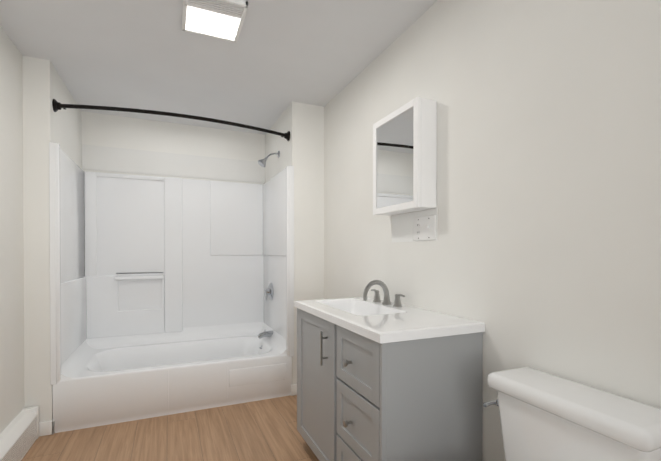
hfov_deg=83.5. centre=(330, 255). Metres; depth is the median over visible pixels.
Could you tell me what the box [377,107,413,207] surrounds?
mirror
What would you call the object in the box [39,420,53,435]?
baseboard return
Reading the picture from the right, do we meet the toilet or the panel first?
the toilet
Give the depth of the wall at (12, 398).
2.08 m
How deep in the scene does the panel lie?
2.02 m
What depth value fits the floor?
2.25 m
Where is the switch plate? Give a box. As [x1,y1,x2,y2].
[413,215,435,240]
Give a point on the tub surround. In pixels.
(169, 295)
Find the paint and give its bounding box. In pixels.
[392,208,437,242]
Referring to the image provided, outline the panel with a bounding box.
[0,416,36,460]
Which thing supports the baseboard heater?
attached to the wall at (12, 398)
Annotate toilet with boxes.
[483,367,660,460]
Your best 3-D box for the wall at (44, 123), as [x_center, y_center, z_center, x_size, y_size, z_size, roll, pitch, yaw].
[-2.052,-0.052,2.721,0.237,2.330,1.005,0,0,-24]
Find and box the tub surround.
[49,142,293,432]
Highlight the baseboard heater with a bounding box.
[0,406,38,460]
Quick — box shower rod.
[52,99,289,140]
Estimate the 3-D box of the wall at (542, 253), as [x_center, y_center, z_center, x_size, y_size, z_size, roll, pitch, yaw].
[0.787,-0.040,1.246,0.100,2.330,3.970,0,0,-24]
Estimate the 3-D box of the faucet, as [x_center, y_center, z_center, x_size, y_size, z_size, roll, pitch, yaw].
[0.235,0.261,2.011,0.218,0.257,0.335,0,0,-24]
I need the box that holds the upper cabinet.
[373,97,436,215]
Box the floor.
[21,395,318,460]
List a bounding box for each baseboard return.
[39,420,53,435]
[291,384,296,395]
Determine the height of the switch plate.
0.117 m
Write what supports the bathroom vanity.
on the floor
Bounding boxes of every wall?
[0,26,24,432]
[22,55,81,421]
[81,111,264,183]
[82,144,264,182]
[265,101,323,384]
[324,0,660,460]
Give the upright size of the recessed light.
0.026 m
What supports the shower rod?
attached to the wall at (44, 123)
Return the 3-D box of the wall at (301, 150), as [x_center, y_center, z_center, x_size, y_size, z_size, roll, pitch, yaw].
[-0.333,-0.058,3.471,0.374,2.330,1.005,0,0,-24]
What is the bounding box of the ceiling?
[0,0,436,134]
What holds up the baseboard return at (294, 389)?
attached to the wall at (301, 150)
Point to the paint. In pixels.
(402, 227)
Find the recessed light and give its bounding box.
[182,0,247,42]
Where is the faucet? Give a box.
[363,280,404,306]
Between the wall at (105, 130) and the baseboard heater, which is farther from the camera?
the wall at (105, 130)
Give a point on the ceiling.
(272, 64)
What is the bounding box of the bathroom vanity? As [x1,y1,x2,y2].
[294,280,484,460]

